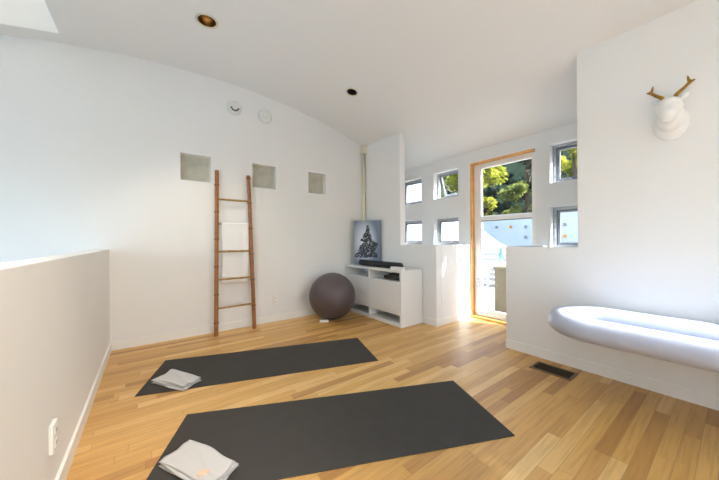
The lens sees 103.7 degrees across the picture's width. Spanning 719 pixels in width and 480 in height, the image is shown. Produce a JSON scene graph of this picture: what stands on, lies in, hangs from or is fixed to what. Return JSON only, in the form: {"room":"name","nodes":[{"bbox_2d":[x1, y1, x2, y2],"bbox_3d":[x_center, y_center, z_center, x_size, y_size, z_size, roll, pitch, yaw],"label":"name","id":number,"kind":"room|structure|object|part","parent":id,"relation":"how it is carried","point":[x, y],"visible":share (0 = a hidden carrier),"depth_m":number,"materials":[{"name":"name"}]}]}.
{"room":"exercise studio","nodes":[
{"label":"exercise studio","id":0,"kind":"room"},
{"bbox_2d":[0,249,109,479],"bbox_3d":[-0.625,1.941,0.209,0.110,3.727,6.499,0,0,-37],"label":"wall","id":1,"kind":"structure","parent":0,"point":[55,309],"depth_m":1.11,"materials":[{"name":"white paint"}]},
{"bbox_2d":[48,418,57,455],"bbox_3d":[-1.260,0.809,1.165,0.017,0.116,0.072,0,0,-37],"label":"wall outlet","id":2,"kind":"object","parent":1,"relation":"attached to","point":[53,428],"visible":1,"depth_m":1.14,"materials":[{"name":"white plastic"}]},
{"bbox_2d":[55,343,110,479],"bbox_3d":[-0.578,1.061,0.242,0.013,0.085,6.486,0,0,-37],"label":"baseboard","id":3,"kind":"structure","parent":1,"relation":"attached to","point":[65,466],"depth_m":1.61,"materials":[{"name":"white paint"}]},
{"bbox_2d":[0,34,361,341],"bbox_3d":[-1.901,1.016,3.407,6.694,6.000,0.150,0,0,-37],"label":"wall","id":4,"kind":"structure","parent":0,"point":[92,141],"depth_m":3.10,"materials":[{"name":"white paint"}]},
{"bbox_2d":[180,154,209,181],"bbox_3d":[-1.963,-0.846,3.377,0.311,0.310,0.012,0,0,-37],"label":"panel","id":5,"kind":"object","parent":4,"relation":"attached to","point":[193,168],"visible":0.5,"depth_m":3.37,"materials":[{"name":"grey paint"}]},
{"bbox_2d":[110,309,315,350],"bbox_3d":[-1.212,1.070,3.816,3.250,0.085,0.013,0,0,-37],"label":"baseboard","id":6,"kind":"structure","parent":4,"relation":"attached to","point":[134,342],"depth_m":3.31,"materials":[{"name":"white paint"}]},
{"bbox_2d":[226,101,241,114],"bbox_3d":[-1.568,-1.661,3.544,0.176,0.176,0.051,0,0,-37],"label":"fire alarm","id":7,"kind":"object","parent":4,"relation":"attached to","point":[233,107],"visible":1,"depth_m":3.53,"materials":[{"name":"white plastic"}]},
{"bbox_2d":[252,165,273,188],"bbox_3d":[-1.323,-0.849,3.851,0.309,0.310,0.012,0,0,-37],"label":"panel","id":8,"kind":"object","parent":4,"relation":"attached to","point":[262,177],"visible":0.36,"depth_m":3.85,"materials":[{"name":"grey paint"}]},
{"bbox_2d":[258,109,271,123],"bbox_3d":[-1.259,-1.656,3.772,0.184,0.184,0.054,0,0,-37],"label":"smoke detector","id":9,"kind":"object","parent":4,"relation":"attached to","point":[264,115],"visible":1,"depth_m":3.75,"materials":[{"name":"white plastic"}]},
{"bbox_2d":[273,295,277,303],"bbox_3d":[-1.146,0.817,3.864,0.072,0.116,0.017,0,0,-37],"label":"wall outlet","id":10,"kind":"object","parent":4,"relation":"attached to","point":[275,298],"visible":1,"depth_m":3.86,"materials":[{"name":"white plastic"}]},
{"bbox_2d":[299,291,303,298],"bbox_3d":[-0.844,0.798,4.088,0.072,0.116,0.017,0,0,-37],"label":"wall outlet","id":11,"kind":"object","parent":4,"relation":"attached to","point":[301,296],"visible":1,"depth_m":4.08,"materials":[{"name":"white plastic"}]},
{"bbox_2d":[308,173,322,193],"bbox_3d":[-0.685,-0.853,4.324,0.286,0.310,0.012,0,0,-37],"label":"panel","id":12,"kind":"object","parent":4,"relation":"attached to","point":[315,180],"visible":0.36,"depth_m":4.33,"materials":[{"name":"grey paint"}]},
{"bbox_2d":[0,0,697,169],"bbox_3d":[0.062,-1.658,0.739,6.694,1.073,6.799,0,0,-37],"label":"ceiling","id":13,"kind":"structure","parent":0,"point":[454,77],"depth_m":2.72,"materials":[{"name":"white paint"}]},
{"bbox_2d":[0,0,58,32],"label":"skylight window","id":14,"kind":"structure","parent":13,"relation":"attached to","point":[34,14],"depth_m":2.43,"materials":[{"name":"white paint"}]},
{"bbox_2d":[195,13,218,28],"bbox_3d":[-1.368,-2.037,2.532,0.188,0.156,0.188,-2,1,-37],"label":"recessed light","id":15,"kind":"object","parent":13,"relation":"in","point":[205,20],"visible":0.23,"depth_m":2.58,"materials":[{"name":"beige paint"}]},
{"bbox_2d":[345,88,358,96],"bbox_3d":[-0.093,-1.887,3.479,0.162,0.170,0.164,0,0,-29],"label":"recessed light","id":16,"kind":"object","parent":13,"relation":"in","point":[353,92],"visible":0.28,"depth_m":3.53,"materials":[{"name":"beige paint"}]},
{"bbox_2d":[66,311,718,479],"bbox_3d":[1.051,1.195,1.456,4.275,0.200,6.499,0,0,-37],"label":"floor","id":17,"kind":"structure","parent":0,"point":[589,426],"depth_m":1.85,"materials":[{"name":"brown wood"}]},
{"bbox_2d":[214,170,255,335],"bbox_3d":[-1.536,0.136,3.469,0.487,1.958,0.184,0,0,-37],"label":"ladder","id":18,"kind":"object","parent":17,"relation":"on","point":[216,238],"visible":1,"depth_m":3.40,"materials":[{"name":"brown wood"}]},
{"bbox_3d":[-1.696,0.137,3.349,0.055,1.958,0.191,0,0,-21],"label":"rail","id":19,"kind":"part","parent":18,"relation":"part of","materials":[{"name":"brown wood"}]},
{"bbox_2d":[221,222,248,283],"bbox_3d":[-1.540,0.157,3.505,0.320,0.743,0.052,0,0,-37],"label":"towel","id":20,"kind":"object","parent":18,"relation":"hanging from","point":[234,236],"visible":0.94,"depth_m":3.49,"materials":[{"name":"white fabric"}]},
{"bbox_3d":[-1.377,0.143,3.601,0.167,1.943,0.053,0,0,39],"label":"rail","id":21,"kind":"part","parent":18,"relation":"part of","materials":[{"name":"brown wood"}]},
{"bbox_2d":[135,338,377,396],"bbox_3d":[-0.809,1.105,2.590,1.856,0.006,0.634,0,0,-18],"label":"yoga mat","id":22,"kind":"object","parent":17,"relation":"on","point":[216,369],"visible":1,"depth_m":2.54,"materials":[{"name":"grey rubber"}]},
{"bbox_2d":[151,369,200,390],"bbox_3d":[-1.429,1.085,2.210,0.384,0.040,0.192,0,0,21],"label":"folded towel","id":23,"kind":"object","parent":22,"relation":"on","point":[173,379],"visible":1,"depth_m":2.18,"materials":[{"name":"grey fabric"}]},
{"bbox_2d":[319,319,328,322],"bbox_3d":[-0.479,1.092,3.821,0.124,0.032,0.064,0,0,-8],"label":"block","id":24,"kind":"object","parent":17,"relation":"on","point":[320,320],"visible":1,"depth_m":3.79,"materials":[{"name":"white plastic"}]},
{"bbox_2d":[146,380,514,479],"bbox_3d":[-0.112,1.100,1.685,1.868,0.006,0.638,0,0,-13],"label":"yoga mat","id":25,"kind":"object","parent":17,"relation":"on","point":[281,440],"visible":1,"depth_m":1.62,"materials":[{"name":"grey rubber"}]},
{"bbox_2d":[159,439,238,479],"bbox_3d":[-0.774,1.081,1.369,0.398,0.039,0.181,0,0,24],"label":"folded towel","id":26,"kind":"object","parent":25,"relation":"on","point":[193,460],"visible":1,"depth_m":1.36,"materials":[{"name":"grey fabric"}]},
{"bbox_2d":[309,273,354,318],"bbox_3d":[-0.384,0.784,3.987,0.646,0.644,0.646,0,0,36],"label":"exercise ball","id":27,"kind":"object","parent":17,"relation":"on","point":[331,295],"visible":1,"depth_m":3.75,"materials":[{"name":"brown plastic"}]},
{"bbox_2d":[345,264,422,327],"bbox_3d":[0.304,0.746,4.142,0.394,0.715,1.260,0,0,-37],"label":"media cabinet","id":28,"kind":"object","parent":17,"relation":"on","point":[396,303],"visible":0.78,"depth_m":3.76,"materials":[{"name":"white wood"}]},
{"bbox_3d":[-0.062,0.764,4.636,0.394,0.685,0.030,0,0,-37],"label":"panel","id":29,"kind":"part","parent":28,"relation":"part of","materials":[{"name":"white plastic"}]},
{"bbox_3d":[-0.030,0.747,4.280,0.018,0.420,0.576,0,0,-37],"label":"flap door","id":30,"kind":"part","parent":28,"relation":"part of","materials":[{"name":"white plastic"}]},
{"bbox_2d":[348,272,368,276],"bbox_3d":[0.115,0.544,4.396,0.370,0.018,0.568,0,0,-37],"label":"shelf","id":31,"kind":"object","parent":28,"relation":"attached to","point":[350,274],"depth_m":4.39,"materials":[{"name":"white wood"}]},
{"bbox_2d":[354,220,380,264],"bbox_3d":[0.127,0.041,4.454,0.423,0.695,0.033,0,-1,11],"label":"print","id":32,"kind":"object","parent":28,"relation":"on","point":[367,234],"visible":0.79,"depth_m":4.44},
{"bbox_3d":[0.306,1.081,4.141,0.394,0.045,1.200,0,0,-37],"label":"panel","id":33,"kind":"part","parent":28,"relation":"part of","materials":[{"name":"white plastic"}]},
{"bbox_2d":[359,259,403,267],"bbox_3d":[0.281,0.344,4.037,0.086,0.088,0.950,0,0,-37],"label":"soundbar","id":34,"kind":"object","parent":28,"relation":"on","point":[383,264],"visible":0.86,"depth_m":3.97,"materials":[{"name":"black plastic"}]},
{"bbox_3d":[0.302,0.403,4.142,0.394,0.030,1.260,0,0,-37],"label":"panel","id":35,"kind":"part","parent":28,"relation":"part of","materials":[{"name":"white plastic"}]},
{"bbox_3d":[0.327,0.745,3.798,0.018,0.420,0.616,0,0,-37],"label":"flap door","id":36,"kind":"part","parent":28,"relation":"part of","materials":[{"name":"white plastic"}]},
{"bbox_2d":[370,276,399,281],"bbox_3d":[0.479,0.541,3.904,0.370,0.018,0.608,0,0,-37],"label":"shelf","id":37,"kind":"object","parent":28,"relation":"attached to","point":[372,278],"depth_m":3.91,"materials":[{"name":"white wood"}]},
{"bbox_2d":[384,275,399,280],"bbox_3d":[0.516,0.506,3.840,0.243,0.050,0.300,0,0,-37],"label":"cable box","id":38,"kind":"object","parent":28,"relation":"on","point":[385,276],"visible":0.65,"depth_m":3.75,"materials":[{"name":"black plastic"}]},
{"bbox_2d":[389,273,399,276],"bbox_3d":[0.523,0.466,3.833,0.160,0.030,0.200,0,0,-37],"label":"cable box","id":39,"kind":"object","parent":38,"relation":"on","point":[391,274],"visible":0.62,"depth_m":3.80,"materials":[{"name":"black plastic"}]},
{"bbox_2d":[390,266,404,270],"bbox_3d":[0.489,0.366,3.631,0.058,0.040,0.200,0,0,-43],"label":"box","id":40,"kind":"object","parent":28,"relation":"on","point":[392,267],"visible":0.99,"depth_m":3.60,"materials":[{"name":"white plastic"}]},
{"bbox_3d":[0.670,0.758,3.647,0.394,0.685,0.030,0,0,-37],"label":"panel","id":41,"kind":"part","parent":28,"relation":"part of","materials":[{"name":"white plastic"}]},
{"bbox_2d":[529,361,577,380],"bbox_3d":[1.619,1.090,2.363,0.188,0.006,0.304,0,0,-37],"label":"floor vent","id":42,"kind":"object","parent":17,"relation":"in","point":[550,369],"visible":1,"depth_m":2.35,"materials":[{"name":"brown metal"}]},
{"bbox_2d":[441,245,470,317],"bbox_3d":[1.294,0.583,3.888,0.665,1.028,0.100,0,0,-37],"label":"wall","id":43,"kind":"structure","parent":0,"point":[455,259],"depth_m":3.83,"materials":[{"name":"white paint"}]},
{"bbox_2d":[437,311,471,326],"bbox_3d":[1.290,1.054,3.812,0.765,0.085,0.013,0,0,-37],"label":"baseboard","id":44,"kind":"structure","parent":43,"relation":"attached to","point":[457,317],"depth_m":3.78,"materials":[{"name":"white paint"}]},
{"bbox_2d":[405,122,577,274],"bbox_3d":[2.705,1.262,2.681,0.160,5.450,6.499,0,0,-37],"label":"wall","id":45,"kind":"structure","parent":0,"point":[548,196],"depth_m":3.86,"materials":[{"name":"white paint"}]},
{"bbox_2d":[405,220,421,244],"bbox_3d":[0.956,-0.131,5.015,0.140,0.425,0.510,0,0,-37],"label":"window","id":46,"kind":"structure","parent":45,"relation":"attached to","point":[407,223],"depth_m":5.10,"materials":[{"name":"metal"}]},
{"bbox_2d":[405,179,421,205],"bbox_3d":[0.951,-0.838,5.016,0.140,0.439,0.510,0,0,-37],"label":"window","id":47,"kind":"structure","parent":45,"relation":"attached to","point":[407,184],"depth_m":5.11,"materials":[{"name":"metal"}]},
{"bbox_2d":[434,170,457,199],"bbox_3d":[1.438,-0.862,4.462,0.263,0.430,0.450,0,0,-37],"label":"window","id":48,"kind":"structure","parent":45,"relation":"attached to","point":[439,176],"depth_m":4.60,"materials":[{"name":"metal"}]},
{"bbox_3d":[1.479,-0.886,4.492,0.033,0.358,0.378,-27,15,-34],"label":"sash","id":49,"kind":"part","parent":48,"relation":"part of","materials":[{"name":"grey metal"}]},
{"bbox_2d":[434,217,457,244],"bbox_3d":[1.393,-0.135,4.425,0.140,0.425,0.450,0,0,-37],"label":"window","id":50,"kind":"structure","parent":45,"relation":"attached to","point":[440,221],"depth_m":4.52,"materials":[{"name":"metal"}]},
{"bbox_3d":[1.432,-0.135,4.453,0.033,0.353,0.378,0,0,-37],"label":"sash","id":51,"kind":"part","parent":50,"relation":"part of","materials":[{"name":"grey metal"}]},
{"bbox_2d":[470,148,535,324],"bbox_3d":[1.891,0.001,3.736,0.180,2.184,0.848,0,0,-37],"label":"door","id":52,"kind":"structure","parent":45,"relation":"attached to","point":[477,218],"depth_m":3.98,"materials":[{"name":"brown wood"}]},
{"bbox_3d":[1.690,0.609,3.949,0.065,0.131,0.141,0,0,-37],"label":"handle","id":53,"kind":"part","parent":52,"relation":"part of","materials":[{"name":"metal"}]},
{"bbox_3d":[1.932,1.013,3.717,0.043,0.091,0.656,0,0,-37],"label":"rail","id":54,"kind":"part","parent":52,"relation":"part of","materials":[{"name":"white paint"}]},
{"bbox_3d":[1.921,-0.302,3.717,0.049,0.060,0.656,0,0,-37],"label":"rail","id":55,"kind":"part","parent":52,"relation":"part of","materials":[{"name":"white paint"}]},
{"bbox_3d":[1.919,-1.036,3.719,0.043,0.067,0.656,0,0,-37],"label":"rail","id":56,"kind":"part","parent":52,"relation":"part of","materials":[{"name":"white paint"}]},
{"bbox_2d":[550,141,576,183],"bbox_3d":[2.372,-0.870,3.099,0.140,0.450,0.448,0,0,-37],"label":"window","id":57,"kind":"structure","parent":45,"relation":"attached to","point":[557,149],"depth_m":3.26,"materials":[{"name":"metal"}]},
{"bbox_3d":[2.410,-0.870,3.128,0.033,0.378,0.376,0,0,-37],"label":"sash","id":58,"kind":"part","parent":57,"relation":"part of","materials":[{"name":"white wood"}]},
{"bbox_2d":[553,206,577,246],"bbox_3d":[2.376,-0.145,3.098,0.140,0.471,0.448,0,0,-37],"label":"window","id":59,"kind":"structure","parent":45,"relation":"attached to","point":[557,211],"depth_m":3.25,"materials":[{"name":"metal"}]},
{"bbox_2d":[524,245,546,246],"bbox_3d":[1.874,0.578,3.105,0.665,1.028,0.100,0,0,-37],"label":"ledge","id":60,"kind":"structure","parent":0,"point":[533,245],"depth_m":3.19,"materials":[{"name":"white paint"}]},
{"bbox_2d":[365,0,718,396],"bbox_3d":[2.057,-0.272,2.209,0.100,2.724,6.499,0,0,-37],"label":"wall","id":61,"kind":"structure","parent":0,"point":[648,205],"depth_m":2.14,"materials":[{"name":"white paint"}]},
{"bbox_2d":[360,144,366,220],"bbox_3d":[0.070,-0.612,4.728,0.086,1.945,0.086,0,0,-37],"label":"conduit","id":62,"kind":"object","parent":61,"relation":"attached to","point":[363,148],"visible":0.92,"depth_m":4.71,"materials":[{"name":"beige paint"}]},
{"bbox_2d":[423,316,436,326],"bbox_3d":[0.537,1.059,4.175,0.013,0.085,1.493,0,0,-37],"label":"baseboard","id":63,"kind":"structure","parent":61,"relation":"attached to","point":[426,320],"depth_m":3.65,"materials":[{"name":"white paint"}]},
{"bbox_2d":[506,339,718,410],"bbox_3d":[2.724,1.042,1.223,0.013,0.085,4.132,0,0,-37],"label":"baseboard","id":64,"kind":"structure","parent":61,"relation":"attached to","point":[689,395],"depth_m":2.16,"materials":[{"name":"white paint"}]},
{"bbox_2d":[548,305,718,372],"bbox_3d":[2.359,0.602,1.188,0.638,0.162,2.733,0,0,-37],"label":"bench","id":65,"kind":"object","parent":61,"relation":"attached to","point":[691,343],"visible":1,"depth_m":1.76,"materials":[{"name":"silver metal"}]},
{"bbox_2d":[646,76,694,140],"bbox_3d":[2.110,-0.890,1.935,0.216,0.394,0.195,0,0,-3],"label":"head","id":66,"kind":"object","parent":61,"relation":"attached to","point":[672,121],"visible":1,"depth_m":1.89},
{"label":"outside","id":67,"kind":"structure","parent":0,"visible":0},
{"bbox_3d":[25.604,2.520,22.069,52.600,0.100,85.000,0,0,-37],"label":"ground","id":68,"kind":"structure","parent":67,"visible":0},
{"bbox_2d":[441,175,457,197],"bbox_3d":[6.514,-1.354,20.969,3.511,7.892,3.106,0,0,19],"label":"leafy tree","id":69,"kind":"object","parent":68,"relation":"on","point":[445,178],"visible":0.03,"depth_m":20.79,"materials":[{"name":"green plant"}]},
{"bbox_2d":[445,165,507,215],"bbox_3d":[6.866,-1.423,17.222,3.982,8.018,4.521,0,0,25],"label":"leafy tree","id":70,"kind":"object","parent":68,"relation":"on","point":[495,174],"visible":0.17,"depth_m":16.34,"materials":[{"name":"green plant"}]},
{"bbox_2d":[483,171,502,215],"bbox_3d":[9.810,-3.596,23.710,4.634,12.338,4.125,0,0,-37],"label":"leafy tree","id":71,"kind":"object","parent":68,"relation":"on","point":[492,192],"visible":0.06,"depth_m":22.70,"materials":[{"name":"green plant"}]},
{"bbox_2d":[498,180,531,214],"bbox_3d":[9.172,-0.377,15.756,3.512,5.898,3.081,0,0,-37],"label":"leafy tree","id":72,"kind":"object","parent":68,"relation":"on","point":[511,193],"visible":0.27,"depth_m":15.38,"materials":[{"name":"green plant"}]},
{"bbox_2d":[483,211,577,245],"bbox_3d":[9.152,0.764,8.146,2.160,3.580,16.400,0,0,-37],"label":"house","id":73,"kind":"structure","parent":68,"relation":"on","point":[506,232],"depth_m":10.61,"materials":[{"name":"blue paint"}]},
{"bbox_2d":[497,152,566,214],"bbox_3d":[11.917,-3.688,19.943,4.465,12.488,4.699,0,0,-37],"label":"leafy tree","id":74,"kind":"object","parent":68,"relation":"on","point":[509,176],"visible":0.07,"depth_m":20.12,"materials":[{"name":"green plant"}]},
{"bbox_2d":[561,147,576,177],"bbox_3d":[10.029,-1.705,13.129,3.444,8.531,3.513,0,0,-37],"label":"leafy tree","id":75,"kind":"object","parent":68,"relation":"on","point":[566,166],"visible":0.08,"depth_m":13.09,"materials":[{"name":"green plant"}]},
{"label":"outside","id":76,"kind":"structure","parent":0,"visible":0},
{"bbox_2d":[483,282,494,310],"bbox_3d":[3.334,1.291,4.952,3.556,0.290,10.000,0,0,-37],"label":"deck","id":77,"kind":"object","parent":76,"point":[488,291],"depth_m":5.75,"materials":[{"name":"white"}]},
{"bbox_2d":[483,248,505,280],"bbox_3d":[3.884,0.684,6.857,0.080,0.920,6.000,0,0,-37],"label":"deck railing","id":78,"kind":"object","parent":77,"relation":"on","point":[484,249],"visible":0.02,"depth_m":7.40,"materials":[{"name":"white paint"}]},
{"bbox_3d":[3.881,0.255,6.857,0.080,0.060,6.000,0,0,-37],"label":"rail","id":79,"kind":"part","parent":78,"relation":"part of","materials":[{"name":"white paint"}]},
{"bbox_2d":[483,261,505,285],"bbox_3d":[3.192,0.839,6.617,0.700,0.620,0.840,0,0,-37],"label":"patio table","id":80,"kind":"object","parent":77,"relation":"on","point":[487,263],"visible":0.26,"depth_m":6.94,"materials":[{"name":"white paint"}]},
{"bbox_3d":[3.218,0.859,7.084,0.050,0.580,0.050,0,0,-37],"label":"leg","id":81,"kind":"part","parent":80,"relation":"part of","materials":[{"name":"white paint"}]},
{"bbox_2d":[498,246,504,262],"bbox_3d":[3.272,0.338,6.505,0.150,0.380,0.150,0,0,-37],"label":"lantern","id":82,"kind":"object","parent":80,"relation":"on","point":[501,256],"visible":0.94,"depth_m":6.46,"materials":[{"name":"metal"}]},
{"bbox_2d":[493,266,505,312],"bbox_3d":[2.309,0.784,4.364,0.270,0.735,0.360,0,0,-37],"label":"planter","id":83,"kind":"object","parent":77,"relation":"on","point":[500,271],"visible":0.46,"depth_m":4.35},
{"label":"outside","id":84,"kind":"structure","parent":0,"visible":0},
{"bbox_2d":[408,222,505,282],"bbox_3d":[2.908,0.803,8.866,4.800,3.460,0.240,0,0,15],"label":"wall","id":85,"kind":"structure","parent":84,"point":[449,229],"depth_m":8.74,"materials":[{"name":"white paint"}]},
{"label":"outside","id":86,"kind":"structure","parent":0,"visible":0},
{"bbox_2d":[441,149,575,214],"bbox_3d":[29.857,-8.201,18.437,19.999,24.480,74.000,0,0,-37],"label":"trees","id":87,"kind":"object","parent":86,"point":[517,169],"visible":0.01,"depth_m":31.32,"materials":[{"name":"green plant"}]}
]}

